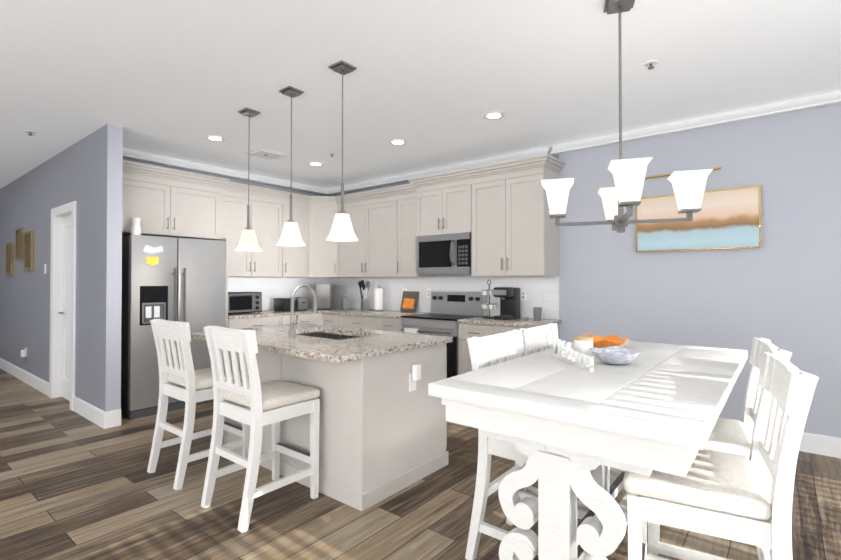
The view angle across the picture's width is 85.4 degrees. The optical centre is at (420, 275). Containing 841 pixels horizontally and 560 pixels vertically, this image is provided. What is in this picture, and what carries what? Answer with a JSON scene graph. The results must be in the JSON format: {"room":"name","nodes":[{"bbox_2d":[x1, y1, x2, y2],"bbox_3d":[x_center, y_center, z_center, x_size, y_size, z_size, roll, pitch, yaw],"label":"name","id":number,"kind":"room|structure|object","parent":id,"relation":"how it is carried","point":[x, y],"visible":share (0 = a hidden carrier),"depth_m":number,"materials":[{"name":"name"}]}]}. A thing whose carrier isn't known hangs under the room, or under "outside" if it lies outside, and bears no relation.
{"room":"kitchen and dining room","nodes":[
{"label":"kitchen and dining room","id":0,"kind":"room"},
{"bbox_2d":[0,124,122,411],"bbox_3d":[-5.633,0.025,6.410,7.280,2.740,0.140,-1,-1,39],"label":"wall","id":1,"kind":"structure","parent":0,"point":[60,320],"depth_m":4.76,"materials":[{"name":"paint"}]},
{"bbox_2d":[5,242,13,274],"bbox_3d":[-5.878,-0.233,6.523,0.360,0.460,0.030,-1,-1,39],"label":"framed picture","id":2,"kind":"object","parent":1,"relation":"attached to","point":[9,246],"depth_m":6.51,"materials":[{"name":"gold metal"}]},
{"bbox_2d":[15,227,23,259],"bbox_3d":[-5.410,-0.428,6.150,0.340,0.420,0.030,-1,-1,39],"label":"framed picture","id":3,"kind":"object","parent":1,"relation":"attached to","point":[19,231],"depth_m":6.17,"materials":[{"name":"gold metal"}]},
{"bbox_2d":[20,347,26,356],"bbox_3d":[-5.157,1.001,5.922,0.080,0.118,0.050,-1,-1,39],"label":"electrical outlet plate","id":4,"kind":"object","parent":1,"relation":"attached to","point":[23,353],"depth_m":5.90,"materials":[{"name":"white plastic"}]},
{"bbox_2d":[0,358,48,396],"bbox_3d":[-6.354,1.328,6.898,5.525,0.147,0.015,-1,-1,39],"label":"baseboard","id":5,"kind":"structure","parent":1,"relation":"attached to","point":[41,385],"depth_m":5.85,"materials":[{"name":"white wood"}]},
{"bbox_2d":[23,230,33,270],"bbox_3d":[-5.003,-0.311,5.824,0.360,0.500,0.030,-1,-1,39],"label":"framed picture","id":6,"kind":"object","parent":1,"relation":"attached to","point":[24,245],"depth_m":5.83,"materials":[{"name":"gold metal"}]},
{"bbox_2d":[73,396,109,428],"bbox_3d":[-3.164,1.298,4.359,0.910,0.147,0.035,-1,-1,39],"label":"baseboard","id":7,"kind":"structure","parent":1,"relation":"attached to","point":[101,418],"depth_m":4.27,"materials":[{"name":"white wood"}]},
{"bbox_2d":[122,169,221,240],"bbox_3d":[-2.830,-0.719,4.978,0.450,0.594,1.107,-1,-1,39],"label":"upper cabinet","id":8,"kind":"object","parent":1,"relation":"attached to","point":[165,206],"depth_m":4.85,"materials":[{"name":"beige wood"}]},
{"bbox_2d":[123,148,326,195],"bbox_3d":[-2.400,-1.231,5.829,0.075,0.240,2.970,-1,-1,39],"label":"crown molding","id":9,"kind":"structure","parent":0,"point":[128,155],"depth_m":5.72,"materials":[{"name":"paint"}]},
{"bbox_2d":[222,189,277,276],"bbox_3d":[-2.223,-0.494,5.815,0.349,1.024,0.962,-1,-1,39],"label":"upper cabinet","id":10,"kind":"object","parent":0,"relation":"attached to","point":[263,210],"depth_m":5.68,"materials":[{"name":"beige wood"}]},
{"bbox_2d":[278,197,309,276],"bbox_3d":[-1.812,-0.488,6.298,0.388,1.024,0.553,-1,-1,39],"label":"upper cabinet","id":11,"kind":"object","parent":0,"relation":"attached to","point":[291,259],"depth_m":6.18,"materials":[{"name":"beige wood"}]},
{"bbox_2d":[0,368,840,559],"bbox_3d":[-3.603,1.413,3.553,14.600,0.100,8.780,-1,-1,39],"label":"floor","id":12,"kind":"structure","parent":0,"point":[74,485],"depth_m":2.64,"materials":[{"name":"brown wood"}]},
{"bbox_2d":[121,235,225,419],"bbox_3d":[-2.691,0.498,4.877,0.744,1.760,0.940,-1,-1,39],"label":"fridge","id":13,"kind":"object","parent":12,"relation":"on","point":[174,279],"visible":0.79,"depth_m":4.51,"materials":[{"name":"silver metal"}]},
{"bbox_2d":[130,217,141,234],"bbox_3d":[-2.770,-0.476,4.439,0.092,0.176,0.092,-1,-1,39],"label":"bottle","id":14,"kind":"object","parent":13,"relation":"on","point":[135,227],"visible":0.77,"depth_m":4.41,"materials":[{"name":"white plastic"}]},
{"bbox_2d":[147,319,249,489],"bbox_3d":[-1.548,0.833,3.215,0.458,1.058,0.525,-1,-1,39],"label":"stool","id":15,"kind":"object","parent":12,"relation":"on","point":[188,385],"visible":0.85,"depth_m":3.07,"materials":[{"name":"white wood"}]},
{"bbox_2d":[226,317,277,328],"bbox_3d":[-2.174,0.946,5.635,0.630,0.880,0.757,-1,-1,39],"label":"base cabinet","id":16,"kind":"object","parent":12,"relation":"on","point":[247,322],"depth_m":5.38,"materials":[{"name":"beige wood"}]},
{"bbox_2d":[226,309,321,320],"bbox_3d":[-1.995,0.490,5.853,0.644,0.033,1.315,-1,-1,39],"label":"countertop","id":17,"kind":"structure","parent":16,"relation":"on","point":[268,312],"depth_m":5.64,"materials":[{"name":"beige stone"}]},
{"bbox_2d":[228,292,261,314],"bbox_3d":[-2.244,0.338,5.603,0.397,0.265,0.460,-1,-1,39],"label":"toaster oven","id":18,"kind":"object","parent":17,"relation":"on","point":[244,302],"visible":0.81,"depth_m":5.49,"materials":[{"name":"silver metal"}]},
{"bbox_2d":[274,298,289,310],"bbox_3d":[-1.851,0.391,6.107,0.240,0.170,0.120,-1,-1,39],"label":"toaster","id":19,"kind":"object","parent":17,"relation":"on","point":[281,304],"visible":0.9,"depth_m":6.04,"materials":[{"name":"metal"}]},
{"bbox_2d":[288,297,307,310],"bbox_3d":[-1.695,0.390,6.287,0.300,0.176,0.155,-1,-1,39],"label":"toaster","id":20,"kind":"object","parent":17,"relation":"on","point":[300,303],"visible":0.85,"depth_m":6.19,"materials":[{"name":"silver metal"}]},
{"bbox_2d":[201,325,319,532],"bbox_3d":[-0.946,0.827,2.734,0.458,1.058,0.525,-1,-1,39],"label":"stool","id":21,"kind":"object","parent":12,"relation":"on","point":[274,403],"visible":1,"depth_m":2.64,"materials":[{"name":"white wood"}]},
{"bbox_2d":[278,313,321,324],"bbox_3d":[-1.779,0.951,6.098,0.668,0.880,0.709,-1,-1,39],"label":"base cabinet","id":22,"kind":"object","parent":12,"relation":"on","point":[312,318],"depth_m":5.95,"materials":[{"name":"beige wood"}]},
{"bbox_2d":[322,313,341,325],"bbox_3d":[-1.005,0.954,6.284,0.431,0.880,0.672,-1,-1,39],"label":"base cabinet","id":23,"kind":"object","parent":12,"relation":"on","point":[334,319],"depth_m":6.04,"materials":[{"name":"beige wood"}]},
{"bbox_2d":[221,339,452,510],"bbox_3d":[-0.709,0.923,3.468,1.716,0.878,0.866,-1,-1,39],"label":"kitchen island","id":24,"kind":"object","parent":12,"relation":"on","point":[382,426],"depth_m":2.86,"materials":[{"name":"wood"}]},
{"bbox_2d":[190,323,329,340],"bbox_3d":[-1.279,0.469,3.812,0.440,0.038,1.090,-1,-1,39],"label":"island countertop","id":25,"kind":"structure","parent":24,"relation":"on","point":[301,326],"depth_m":3.87,"materials":[{"name":"beige stone"}]},
{"bbox_2d":[296,331,357,338],"bbox_3d":[-0.721,0.568,3.531,0.805,0.190,0.454,-1,-1,39],"label":"sink","id":26,"kind":"object","parent":25,"relation":"in","point":[321,334],"depth_m":3.81,"materials":[{"name":"grey metal"}]},
{"bbox_2d":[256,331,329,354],"bbox_3d":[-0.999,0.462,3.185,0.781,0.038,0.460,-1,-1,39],"label":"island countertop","id":27,"kind":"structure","parent":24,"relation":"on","point":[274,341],"depth_m":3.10,"materials":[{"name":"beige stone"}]},
{"bbox_2d":[288,284,316,336],"bbox_3d":[-0.845,0.253,3.346,0.107,0.382,0.244,-1,-1,39],"label":"faucet","id":28,"kind":"object","parent":27,"relation":"on","point":[292,332],"visible":1,"depth_m":3.28,"materials":[{"name":"silver metal"}]},
{"bbox_2d":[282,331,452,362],"bbox_3d":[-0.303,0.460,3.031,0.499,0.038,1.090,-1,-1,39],"label":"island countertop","id":29,"kind":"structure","parent":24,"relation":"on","point":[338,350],"depth_m":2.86,"materials":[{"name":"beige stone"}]},
{"bbox_2d":[342,313,381,329],"bbox_3d":[-0.590,0.950,5.979,0.844,0.880,0.630,-1,-1,39],"label":"base cabinet","id":30,"kind":"object","parent":12,"relation":"on","point":[375,323],"depth_m":5.69,"materials":[{"name":"beige wood"}]},
{"bbox_2d":[322,305,427,316],"bbox_3d":[-0.827,0.494,6.164,2.080,0.033,0.645,-1,-1,39],"label":"countertop","id":31,"kind":"structure","parent":30,"relation":"on","point":[349,312],"depth_m":5.82,"materials":[{"name":"beige stone"}]},
{"bbox_2d":[315,284,331,309],"bbox_3d":[-1.412,0.302,6.599,0.238,0.360,0.420,0,-1,-6],"label":"air fryer oven","id":32,"kind":"object","parent":31,"relation":"on","point":[323,292],"visible":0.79,"depth_m":6.39,"materials":[{"name":"silver metal"}]},
{"bbox_2d":[341,296,347,308],"bbox_3d":[-1.081,0.384,6.478,0.104,0.192,0.104,-1,-1,39],"label":"steel canister","id":33,"kind":"object","parent":31,"relation":"on","point":[344,302],"visible":1,"depth_m":6.43,"materials":[{"name":"silver metal"}]},
{"bbox_2d":[357,280,369,309],"bbox_3d":[-0.765,0.270,6.279,0.137,0.415,0.190,-1,-1,39],"label":"utensil crock","id":34,"kind":"object","parent":31,"relation":"on","point":[364,301],"visible":1,"depth_m":6.23,"materials":[{"name":"silver metal"}]},
{"bbox_2d":[373,285,383,310],"bbox_3d":[-0.559,0.301,6.074,0.144,0.350,0.144,-1,-1,39],"label":"paper towel holder","id":35,"kind":"object","parent":31,"relation":"on","point":[378,298],"visible":1,"depth_m":6.03,"materials":[{"name":"white paper"}]},
{"bbox_2d":[400,291,418,311],"bbox_3d":[-0.143,0.341,5.946,0.250,0.264,0.083,-1,-1,39],"label":"cookbook","id":36,"kind":"object","parent":31,"relation":"on","point":[409,301],"visible":0.98,"depth_m":5.93,"materials":[{"name":"paper"}]},
{"bbox_2d":[382,317,402,331],"bbox_3d":[-0.184,0.946,5.654,0.446,0.880,0.630,-1,-1,39],"label":"base cabinet","id":37,"kind":"object","parent":12,"relation":"on","point":[388,323],"depth_m":5.38,"materials":[{"name":"beige wood"}]},
{"bbox_2d":[400,291,486,377],"bbox_3d":[0.254,0.787,5.230,0.758,1.190,0.714,-1,-1,39],"label":"stove","id":38,"kind":"object","parent":12,"relation":"on","point":[449,309],"visible":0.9,"depth_m":5.19,"materials":[{"name":"silver metal"}]},
{"bbox_2d":[458,321,558,374],"bbox_3d":[0.922,0.936,4.769,0.844,0.880,0.630,-1,-1,39],"label":"base cabinet","id":39,"kind":"object","parent":12,"relation":"on","point":[465,332],"depth_m":4.72,"materials":[{"name":"beige wood"}]},
{"bbox_2d":[458,317,561,328],"bbox_3d":[0.928,0.477,4.761,0.870,0.033,0.645,-1,-1,39],"label":"countertop","id":40,"kind":"structure","parent":39,"relation":"on","point":[476,320],"depth_m":4.60,"materials":[{"name":"beige stone"}]},
{"bbox_2d":[481,280,496,317],"bbox_3d":[0.749,0.255,4.965,0.170,0.416,0.170,-1,-1,39],"label":"pod carousel","id":41,"kind":"object","parent":40,"relation":"on","point":[489,292],"visible":0.88,"depth_m":4.93,"materials":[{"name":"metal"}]},
{"bbox_2d":[493,287,519,319],"bbox_3d":[0.920,0.294,4.865,0.180,0.335,0.300,-1,-1,39],"label":"coffee maker","id":42,"kind":"object","parent":40,"relation":"on","point":[509,302],"visible":1,"depth_m":4.83,"materials":[{"name":"black plastic"}]},
{"bbox_2d":[520,317,529,320],"bbox_3d":[1.059,0.441,4.638,0.104,0.036,0.104,-1,-1,39],"label":"dish","id":43,"kind":"object","parent":40,"relation":"on","point":[524,318],"visible":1,"depth_m":4.60,"materials":[{"name":"white ceramic"}]},
{"bbox_2d":[533,307,541,320],"bbox_3d":[1.198,0.394,4.668,0.090,0.130,0.089,-1,-1,39],"label":"cup","id":44,"kind":"object","parent":40,"relation":"on","point":[537,312],"visible":1,"depth_m":4.63,"materials":[{"name":"ceramic"}]},
{"bbox_2d":[465,329,604,559],"bbox_3d":[0.556,0.821,2.180,0.525,1.058,0.458,-1,-1,39],"label":"dining chair","id":45,"kind":"object","parent":12,"relation":"on","point":[485,350],"visible":0.27,"depth_m":2.14,"materials":[{"name":"white wood"}]},
{"bbox_2d":[517,323,626,510],"bbox_3d":[0.862,0.825,2.562,0.525,1.058,0.458,-1,-1,39],"label":"dining chair","id":46,"kind":"object","parent":12,"relation":"on","point":[539,337],"visible":0.25,"depth_m":2.55,"materials":[{"name":"white wood"}]},
{"bbox_2d":[428,341,747,559],"bbox_3d":[0.962,0.887,2.206,0.920,0.920,1.840,-1,-1,39],"label":"dining table","id":47,"kind":"object","parent":12,"relation":"on","point":[566,427],"visible":0.94,"depth_m":1.59,"materials":[{"name":"white wood"}]},
{"bbox_2d":[552,338,593,371],"bbox_3d":[0.729,0.378,2.207,0.017,0.096,0.440,0,-1,-5],"label":"welcome sign","id":48,"kind":"object","parent":47,"relation":"on","point":[576,358],"visible":1,"depth_m":2.19,"materials":[{"name":"white wood"}]},
{"bbox_2d":[574,335,593,356],"bbox_3d":[0.870,0.378,2.433,0.100,0.102,0.099,-1,-1,39],"label":"jar","id":49,"kind":"object","parent":47,"relation":"on","point":[583,344],"visible":0.71,"depth_m":2.39,"materials":[{"name":"white ceramic"}]},
{"bbox_2d":[584,334,629,347],"bbox_3d":[1.101,0.399,2.721,0.276,0.067,0.267,-1,-1,39],"label":"bowl","id":50,"kind":"object","parent":47,"relation":"on","point":[606,341],"visible":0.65,"depth_m":2.64,"materials":[{"name":"orange glass"}]},
{"bbox_2d":[589,346,642,364],"bbox_3d":[0.945,0.392,2.206,0.235,0.069,0.235,-1,-1,39],"label":"bowl","id":51,"kind":"object","parent":47,"relation":"on","point":[616,355],"visible":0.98,"depth_m":2.16,"materials":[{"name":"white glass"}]},
{"bbox_2d":[648,337,791,559],"bbox_3d":[1.305,0.820,2.051,0.525,1.058,0.458,0,-1,29],"label":"dining chair","id":52,"kind":"object","parent":12,"relation":"on","point":[731,436],"visible":0.21,"depth_m":1.96,"materials":[{"name":"white wood"}]},
{"bbox_2d":[623,352,818,559],"bbox_3d":[1.019,0.814,1.607,0.525,1.058,0.458,0,-1,29],"label":"dining chair","id":53,"kind":"object","parent":12,"relation":"on","point":[720,494],"visible":0.85,"depth_m":1.46,"materials":[{"name":"white wood"}]},
{"bbox_2d":[0,0,840,188],"bbox_3d":[-3.603,-1.427,3.586,14.600,0.100,8.780,-1,-1,39],"label":"ceiling","id":54,"kind":"structure","parent":0,"point":[431,82],"depth_m":3.14,"materials":[{"name":"paint"}]},
{"bbox_2d":[25,130,35,135],"bbox_3d":[-3.715,-1.351,4.341,0.079,0.034,0.080,-1,-1,39],"label":"sprinkler","id":55,"kind":"object","parent":54,"relation":"attached to","point":[30,132],"depth_m":4.33,"materials":[{"name":"silver metal"}]},
{"bbox_2d":[205,135,225,141],"bbox_3d":[-2.044,-1.361,4.541,0.189,0.009,0.189,0,-1,0],"label":"recessed light","id":56,"kind":"object","parent":54,"relation":"in","point":[209,137],"depth_m":4.54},
{"bbox_2d":[235,108,261,250],"bbox_3d":[-1.438,-0.792,3.819,0.212,1.164,0.212,-1,-1,39],"label":"pendant light","id":57,"kind":"object","parent":54,"relation":"hanging from","point":[248,241],"visible":1,"depth_m":3.78,"materials":[{"name":"white glass"}]},
{"bbox_2d":[244,148,287,159],"bbox_3d":[-1.729,-1.352,5.095,0.340,0.015,0.340,-1,-1,39],"label":"ceiling vent","id":58,"kind":"object","parent":54,"relation":"in","point":[264,153],"visible":0.93,"depth_m":5.07,"materials":[{"name":"white metal"}]},
{"bbox_2d":[276,86,305,245],"bbox_3d":[-0.965,-0.802,3.402,0.212,1.154,0.212,-1,-1,39],"label":"pendant light","id":59,"kind":"object","parent":54,"relation":"hanging from","point":[290,235],"visible":1,"depth_m":3.37,"materials":[{"name":"white glass"}]},
{"bbox_2d":[308,162,323,165],"bbox_3d":[-1.273,-1.350,5.537,0.189,0.009,0.189,0,-1,15],"label":"recessed light","id":60,"kind":"object","parent":54,"relation":"in","point":[310,163],"depth_m":5.54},
{"bbox_2d":[326,60,357,240],"bbox_3d":[-0.517,-0.808,3.018,0.212,1.150,0.212,-1,-1,39],"label":"pendant light","id":61,"kind":"object","parent":54,"relation":"hanging from","point":[342,229],"visible":1,"depth_m":2.98,"materials":[{"name":"white glass"}]},
{"bbox_2d":[389,139,406,144],"bbox_3d":[-0.229,-1.360,4.664,0.189,0.009,0.189,0,-1,15],"label":"recessed light","id":62,"kind":"object","parent":54,"relation":"in","point":[395,141],"depth_m":4.66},
{"bbox_2d":[483,111,504,119],"bbox_3d":[0.630,-1.369,3.913,0.189,0.009,0.189,0,-1,15],"label":"recessed light","id":63,"kind":"object","parent":54,"relation":"in","point":[494,115],"depth_m":3.90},
{"bbox_2d":[541,0,712,232],"bbox_3d":[1.008,-0.804,2.298,0.660,1.174,0.660,0,-1,-28],"label":"chandelier","id":64,"kind":"object","parent":54,"relation":"hanging from","point":[629,179],"visible":1,"depth_m":2.23,"materials":[{"name":"white glass"}]},
{"bbox_2d":[644,60,657,69],"bbox_3d":[1.503,-1.367,2.972,0.079,0.034,0.080,-1,-1,39],"label":"sprinkler","id":65,"kind":"object","parent":54,"relation":"attached to","point":[651,64],"depth_m":2.97,"materials":[{"name":"silver metal"}]},
{"bbox_2d":[435,104,840,437],"bbox_3d":[-1.001,0.030,6.822,14.600,2.740,0.150,-1,-1,39],"label":"wall","id":66,"kind":"structure","parent":0,"point":[780,288],"depth_m":3.82,"materials":[{"name":"paint"}]},
{"bbox_2d":[306,201,337,276],"bbox_3d":[-1.387,-0.485,6.606,0.668,1.024,0.672,-1,-1,39],"label":"upper cabinet","id":67,"kind":"object","parent":66,"relation":"attached to","point":[321,253],"depth_m":6.40,"materials":[{"name":"beige wood"}]},
{"bbox_2d":[338,197,369,276],"bbox_3d":[-0.855,-0.488,6.362,0.671,1.024,0.388,-1,-1,39],"label":"upper cabinet","id":68,"kind":"object","parent":66,"relation":"attached to","point":[353,256],"depth_m":6.17,"materials":[{"name":"beige wood"}]},
{"bbox_2d":[370,193,401,276],"bbox_3d":[-0.405,-0.492,6.027,0.691,1.024,0.350,-1,-1,39],"label":"upper cabinet","id":69,"kind":"object","parent":66,"relation":"attached to","point":[385,212],"depth_m":5.84,"materials":[{"name":"beige wood"}]},
{"bbox_2d":[402,193,434,276],"bbox_3d":[-0.078,-0.495,5.765,0.392,1.024,0.350,-1,-1,39],"label":"upper cabinet","id":70,"kind":"object","parent":66,"relation":"attached to","point":[408,239],"depth_m":5.61,"materials":[{"name":"beige wood"}]},
{"bbox_2d":[427,289,430,297],"bbox_3d":[0.107,0.229,5.818,0.070,0.115,0.007,-1,-1,39],"label":"electrical outlet plate","id":71,"kind":"object","parent":66,"relation":"attached to","point":[428,290],"depth_m":5.81,"materials":[{"name":"white plastic"}]},
{"bbox_2d":[414,177,465,236],"bbox_3d":[0.370,-0.764,5.391,0.779,0.594,0.380,-1,-1,39],"label":"upper cabinet","id":72,"kind":"object","parent":66,"relation":"attached to","point":[440,207],"depth_m":5.26,"materials":[{"name":"beige wood"}]},
{"bbox_2d":[416,233,471,273],"bbox_3d":[0.345,-0.239,5.354,0.760,0.445,0.456,-1,-1,39],"label":"microwave","id":73,"kind":"object","parent":72,"relation":"attached to","point":[445,254],"visible":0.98,"depth_m":5.20,"materials":[{"name":"silver metal"}]},
{"bbox_2d":[466,165,558,276],"bbox_3d":[0.978,-0.529,4.902,0.901,1.074,0.380,-1,-1,39],"label":"upper cabinet","id":74,"kind":"object","parent":66,"relation":"attached to","point":[499,211],"depth_m":4.70,"materials":[{"name":"beige wood"}]},
{"bbox_2d":[520,290,526,300],"bbox_3d":[1.130,0.219,5.000,0.070,0.115,0.007,-1,-1,39],"label":"electrical outlet plate","id":75,"kind":"object","parent":66,"relation":"attached to","point":[523,297],"depth_m":5.00,"materials":[{"name":"white plastic"}]},
{"bbox_2d":[327,91,840,195],"bbox_3d":[1.467,-1.244,4.719,7.500,0.240,0.075,-1,-1,39],"label":"crown molding","id":76,"kind":"structure","parent":66,"relation":"attached to","point":[809,103],"depth_m":4.25,"materials":[{"name":"paint"}]},
{"bbox_2d":[645,173,671,178],"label":"picture light","id":77,"kind":"object","parent":66,"relation":"attached to","point":[669,174],"depth_m":4.03,"materials":[{"name":"gold metal"}]},
{"bbox_2d":[636,185,760,251],"bbox_3d":[2.394,-0.472,3.988,0.939,0.504,0.040,-1,-1,39],"label":"painting","id":78,"kind":"object","parent":66,"relation":"attached to","point":[730,218],"visible":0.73,"depth_m":3.92,"materials":[{"name":"paint"}]},
{"bbox_2d":[700,167,720,170],"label":"picture light","id":79,"kind":"object","parent":66,"relation":"attached to","point":[716,168],"depth_m":3.76,"materials":[{"name":"gold metal"}]},
{"bbox_2d":[799,432,840,457],"bbox_3d":[2.938,1.289,3.551,3.780,0.147,0.015,-1,-1,39],"label":"baseboard","id":80,"kind":"structure","parent":66,"relation":"attached to","point":[821,444],"depth_m":3.46,"materials":[{"name":"white wood"}]}
]}

